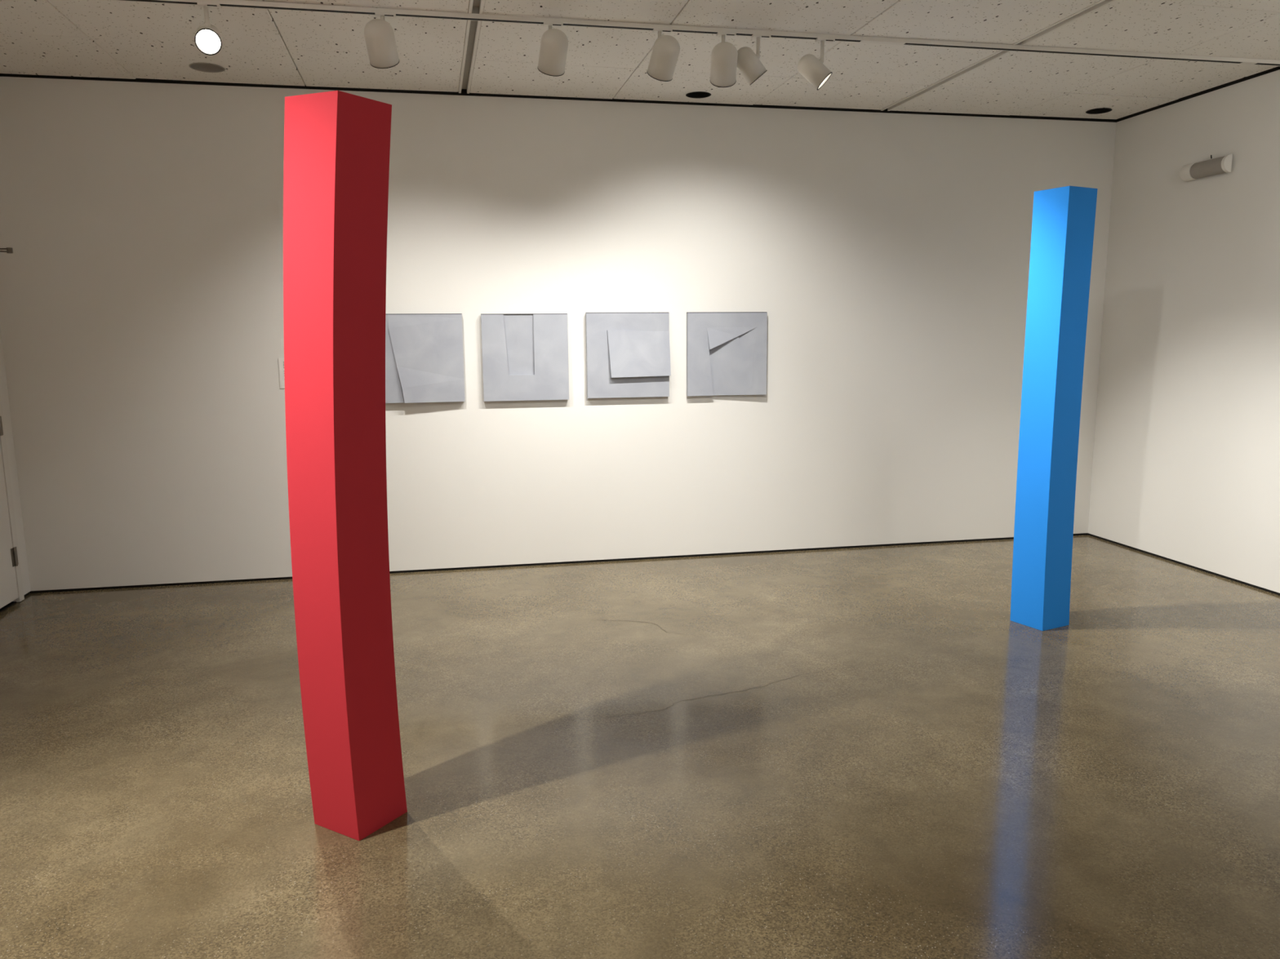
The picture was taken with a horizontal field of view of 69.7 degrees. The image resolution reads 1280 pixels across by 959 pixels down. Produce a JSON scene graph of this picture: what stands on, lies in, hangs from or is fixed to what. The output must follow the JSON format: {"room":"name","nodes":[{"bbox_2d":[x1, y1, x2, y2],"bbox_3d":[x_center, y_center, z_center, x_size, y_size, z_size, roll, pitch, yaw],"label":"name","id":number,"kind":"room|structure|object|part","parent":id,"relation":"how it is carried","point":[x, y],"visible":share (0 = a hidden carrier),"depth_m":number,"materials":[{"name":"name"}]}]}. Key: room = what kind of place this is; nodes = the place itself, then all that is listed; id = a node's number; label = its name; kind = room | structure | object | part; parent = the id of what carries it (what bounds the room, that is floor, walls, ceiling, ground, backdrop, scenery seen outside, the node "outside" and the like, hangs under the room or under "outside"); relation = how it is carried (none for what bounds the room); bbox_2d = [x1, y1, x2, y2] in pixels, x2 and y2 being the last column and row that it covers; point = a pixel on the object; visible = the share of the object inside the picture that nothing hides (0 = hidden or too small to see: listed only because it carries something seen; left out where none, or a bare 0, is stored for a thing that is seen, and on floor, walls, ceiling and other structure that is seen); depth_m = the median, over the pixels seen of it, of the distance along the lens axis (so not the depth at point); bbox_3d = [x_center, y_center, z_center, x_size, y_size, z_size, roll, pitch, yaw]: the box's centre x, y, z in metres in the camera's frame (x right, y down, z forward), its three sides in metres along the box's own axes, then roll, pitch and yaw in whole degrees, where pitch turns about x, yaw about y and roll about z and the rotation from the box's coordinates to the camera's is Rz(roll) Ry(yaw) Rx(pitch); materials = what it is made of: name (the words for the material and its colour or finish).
{"room":"museum","nodes":[
{"label":"museum","id":0,"kind":"room"},
{"bbox_2d":[0,326,31,595],"bbox_3d":[-3.030,-0.229,1.375,0.150,3.138,8.310,-2,9,-11],"label":"wall","id":1,"kind":"structure","parent":0,"point":[3,384],"depth_m":5.50,"materials":[{"name":"paint"}]},
{"bbox_2d":[0,247,24,612],"bbox_3d":[-3.469,-0.263,4.906,0.575,2.140,0.999,-2,9,-11],"label":"door","id":2,"kind":"structure","parent":1,"relation":"in","point":[11,591],"depth_m":5.36,"materials":[{"name":"paint"}]},
{"bbox_3d":[-3.672,-0.257,4.866,0.122,2.136,0.999,-2,9,-11],"label":"frame","id":3,"kind":"part","parent":2,"relation":"part of","materials":[{"name":"paint"}]},
{"bbox_2d":[0,76,1116,591],"bbox_3d":[-0.184,-1.012,6.186,7.624,3.138,0.150,-2,9,-11],"label":"wall","id":4,"kind":"structure","parent":0,"point":[886,255],"depth_m":6.03,"materials":[{"name":"paint"}]},
{"bbox_2d":[278,358,284,388],"bbox_3d":[-2.152,-0.668,5.766,0.207,0.188,0.006,-2,9,-11],"label":"wall label","id":5,"kind":"object","parent":4,"relation":"attached to","point":[281,361],"visible":0.07,"depth_m":5.75,"materials":[{"name":"white paper"}]},
{"bbox_2d":[385,313,465,403],"bbox_3d":[-1.409,-0.773,5.864,0.556,0.560,0.071,-2,9,-11],"label":"relief panel","id":6,"kind":"object","parent":4,"relation":"attached to","point":[424,357],"visible":0.85,"depth_m":5.86,"materials":[{"name":"grey paint"}]},
{"bbox_3d":[-1.596,-0.765,5.836,0.178,0.556,0.032,-2,9,-11],"label":"panel","id":7,"kind":"part","parent":6,"relation":"part of","materials":[{"name":"grey paint"}]},
{"bbox_2d":[480,313,568,401],"bbox_3d":[-0.748,-0.798,6.007,0.556,0.560,0.044,-2,9,-11],"label":"relief panel","id":8,"kind":"object","parent":4,"relation":"attached to","point":[525,356],"visible":1,"depth_m":5.99,"materials":[{"name":"grey paint"}]},
{"bbox_2d":[0,73,1116,122],"bbox_3d":[-0.181,-2.441,5.885,7.324,0.041,0.001,-2,9,-11],"label":"trim","id":9,"kind":"structure","parent":4,"relation":"attached to","point":[464,91],"depth_m":5.77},
{"bbox_2d":[30,533,1088,593],"bbox_3d":[-0.163,0.553,6.387,7.524,0.016,0.044,-2,9,-11],"label":"baseboard","id":10,"kind":"structure","parent":4,"relation":"attached to","point":[1082,534],"depth_m":6.28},
{"bbox_2d":[585,312,671,398],"bbox_3d":[-0.076,-0.827,6.117,0.559,0.560,0.082,-2,9,-11],"label":"relief panel","id":11,"kind":"object","parent":4,"relation":"attached to","point":[628,354],"visible":1,"depth_m":6.10,"materials":[{"name":"grey paint"}]},
{"bbox_2d":[686,311,767,395],"bbox_3d":[0.592,-0.854,6.255,0.556,0.560,0.066,-2,9,-11],"label":"relief panel","id":12,"kind":"object","parent":4,"relation":"attached to","point":[726,351],"visible":1,"depth_m":6.25,"materials":[{"name":"grey paint"}]},
{"bbox_3d":[0.665,-0.807,6.279,0.408,0.459,0.038,-2,9,-11],"label":"sunk panel","id":13,"kind":"part","parent":12,"relation":"part of","materials":[{"name":"grey paint"}]},
{"bbox_2d":[0,534,1279,958],"bbox_3d":[0.648,1.244,2.342,7.624,0.100,8.610,-2,9,-11],"label":"floor","id":14,"kind":"structure","parent":0,"point":[851,753],"depth_m":3.29,"materials":[{"name":"concrete"}]},
{"bbox_2d":[283,90,407,840],"bbox_3d":[-0.891,0.010,2.806,0.306,2.218,0.217,5,10,29],"label":"sculpture","id":15,"kind":"object","parent":14,"relation":"on","point":[337,143],"visible":1,"depth_m":2.74,"materials":[{"name":"red paint"}]},
{"bbox_2d":[1009,186,1097,631],"bbox_3d":[2.156,-0.347,4.820,0.288,2.248,0.282,-5,10,-28],"label":"sculpture","id":16,"kind":"object","parent":14,"relation":"on","point":[1063,223],"visible":1,"depth_m":4.79,"materials":[{"name":"blue paint"}]},
{"bbox_2d":[0,0,1279,119],"bbox_3d":[0.624,-1.899,1.845,7.624,0.203,8.610,-2,9,-11],"label":"ceiling","id":17,"kind":"structure","parent":0,"point":[92,38],"depth_m":4.82,"materials":[{"name":"tile"}]},
{"bbox_2d":[188,62,225,72],"bbox_3d":[-2.409,-2.334,5.112,0.184,0.087,0.184,-2,9,-11],"label":"recessed light","id":18,"kind":"object","parent":17,"relation":"in","point":[204,67],"visible":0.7,"depth_m":5.18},
{"bbox_2d":[116,0,1279,66],"bbox_3d":[0.106,-2.198,4.475,7.292,0.021,0.038,-2,9,-11],"label":"track","id":19,"kind":"object","parent":17,"relation":"attached to","point":[234,3],"visible":1,"depth_m":4.50,"materials":[{"name":"white metal"}]},
{"bbox_2d":[194,2,222,55],"bbox_3d":[-1.930,-2.006,4.119,0.116,0.221,0.180,-4,10,-20],"label":"track light","id":20,"kind":"object","parent":19,"relation":"hanging from","point":[207,38],"visible":1,"depth_m":4.08,"materials":[{"name":"white metal"}]},
{"bbox_3d":[-1.927,-2.063,4.089,0.019,0.084,0.019,-2,9,-11],"label":"stem","id":21,"kind":"part","parent":20,"relation":"part of","materials":[{"name":"white metal"}]},
{"bbox_2d":[364,12,399,68],"bbox_3d":[-1.182,-2.009,4.199,0.135,0.251,0.198,0,9,1],"label":"track light","id":22,"kind":"object","parent":19,"relation":"hanging from","point":[379,34],"visible":1,"depth_m":4.16,"materials":[{"name":"white metal"}]},
{"bbox_3d":[-1.174,-2.150,4.226,4.682,0.020,0.037,-2,9,-11],"label":"rail","id":23,"kind":"part","parent":19,"relation":"part of","materials":[{"name":"white metal"}]},
{"bbox_2d":[537,22,568,75],"bbox_3d":[-0.412,-2.039,4.349,0.140,0.250,0.194,-2,9,-11],"label":"track light","id":24,"kind":"object","parent":19,"relation":"hanging from","point":[554,42],"visible":1,"depth_m":4.30,"materials":[{"name":"white metal"}]},
{"bbox_2d":[646,28,679,81],"bbox_3d":[0.114,-2.059,4.452,0.130,0.250,0.195,-4,10,-22],"label":"track light","id":25,"kind":"object","parent":19,"relation":"hanging from","point":[666,48],"visible":1,"depth_m":4.41,"materials":[{"name":"white metal"}]},
{"bbox_2d":[710,31,737,87],"bbox_3d":[0.412,-2.065,4.514,0.131,0.264,0.198,-1,9,-1],"label":"track light","id":26,"kind":"object","parent":19,"relation":"hanging from","point":[724,55],"visible":1,"depth_m":4.47,"materials":[{"name":"white metal"}]},
{"bbox_3d":[0.412,-2.142,4.545,0.019,0.107,0.019,-2,9,-11],"label":"stem","id":27,"kind":"part","parent":26,"relation":"part of","materials":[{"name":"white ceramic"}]},
{"bbox_2d":[737,33,770,84],"bbox_3d":[0.557,-2.091,4.582,0.184,0.236,0.108,-2,9,-11],"label":"track light","id":28,"kind":"object","parent":19,"relation":"hanging from","point":[749,64],"visible":0.86,"depth_m":4.55,"materials":[{"name":"white metal"}]},
{"bbox_3d":[0.588,-2.151,4.579,0.019,0.103,0.019,-2,9,-11],"label":"stem","id":29,"kind":"part","parent":28,"relation":"part of","materials":[{"name":"white metal"}]},
{"bbox_2d":[797,37,835,90],"bbox_3d":[0.891,-2.102,4.658,0.184,0.243,0.108,1,9,10],"label":"track light","id":30,"kind":"object","parent":19,"relation":"hanging from","point":[813,69],"visible":1,"depth_m":4.62,"materials":[{"name":"white metal"}]},
{"bbox_3d":[0.920,-2.161,4.643,0.019,0.107,0.019,-2,9,-11],"label":"stem","id":31,"kind":"part","parent":30,"relation":"part of","materials":[{"name":"white metal"}]},
{"bbox_3d":[2.349,-2.285,4.910,2.020,0.020,0.037,-2,9,-11],"label":"rail","id":32,"kind":"part","parent":19,"relation":"part of","materials":[{"name":"white metal"}]},
{"bbox_3d":[3.555,-2.331,5.144,0.260,0.020,0.037,-2,9,-11],"label":"rail","id":33,"kind":"part","parent":19,"relation":"part of","materials":[{"name":"white metal"}]},
{"bbox_2d":[685,91,711,97],"bbox_3d":[0.368,-2.461,5.776,0.160,0.087,0.160,-2,9,-11],"label":"recessed light","id":34,"kind":"object","parent":17,"relation":"in","point":[696,94],"visible":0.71,"depth_m":5.84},
{"bbox_2d":[1085,107,1112,114],"bbox_3d":[3.139,-2.562,6.284,0.164,0.087,0.164,-2,9,-11],"label":"recessed light","id":35,"kind":"object","parent":17,"relation":"in","point":[1100,110],"visible":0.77,"depth_m":6.34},
{"bbox_2d":[1087,69,1279,593],"bbox_3d":[4.302,-0.511,2.798,0.150,3.138,8.310,-2,9,-11],"label":"wall","id":36,"kind":"structure","parent":0,"point":[1186,462],"depth_m":5.94,"materials":[{"name":"paint"}]},
{"bbox_2d":[1088,533,1279,595],"bbox_3d":[4.268,1.048,3.035,0.044,0.016,8.310,-2,9,-11],"label":"baseboard","id":37,"kind":"structure","parent":36,"relation":"attached to","point":[1091,535],"depth_m":6.08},
{"bbox_2d":[1116,66,1279,121],"bbox_3d":[4.216,-1.949,2.555,0.001,0.041,8.308,-2,9,-11],"label":"trim","id":38,"kind":"structure","parent":36,"relation":"attached to","point":[1277,68],"depth_m":5.82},
{"bbox_2d":[1179,154,1232,181],"bbox_3d":[3.554,-1.967,5.767,0.079,0.132,0.353,-2,9,-11],"label":"wall speaker","id":39,"kind":"object","parent":36,"relation":"attached to","point":[1194,171],"visible":1,"depth_m":5.74,"materials":[{"name":"white plastic"}]},
{"bbox_2d":[1190,155,1226,178],"bbox_3d":[3.551,-1.950,5.740,0.050,0.100,0.250,-2,9,-11],"label":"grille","id":40,"kind":"object","parent":39,"relation":"attached to","point":[1217,166],"depth_m":5.73,"materials":[{"name":"white metal"}]}
]}

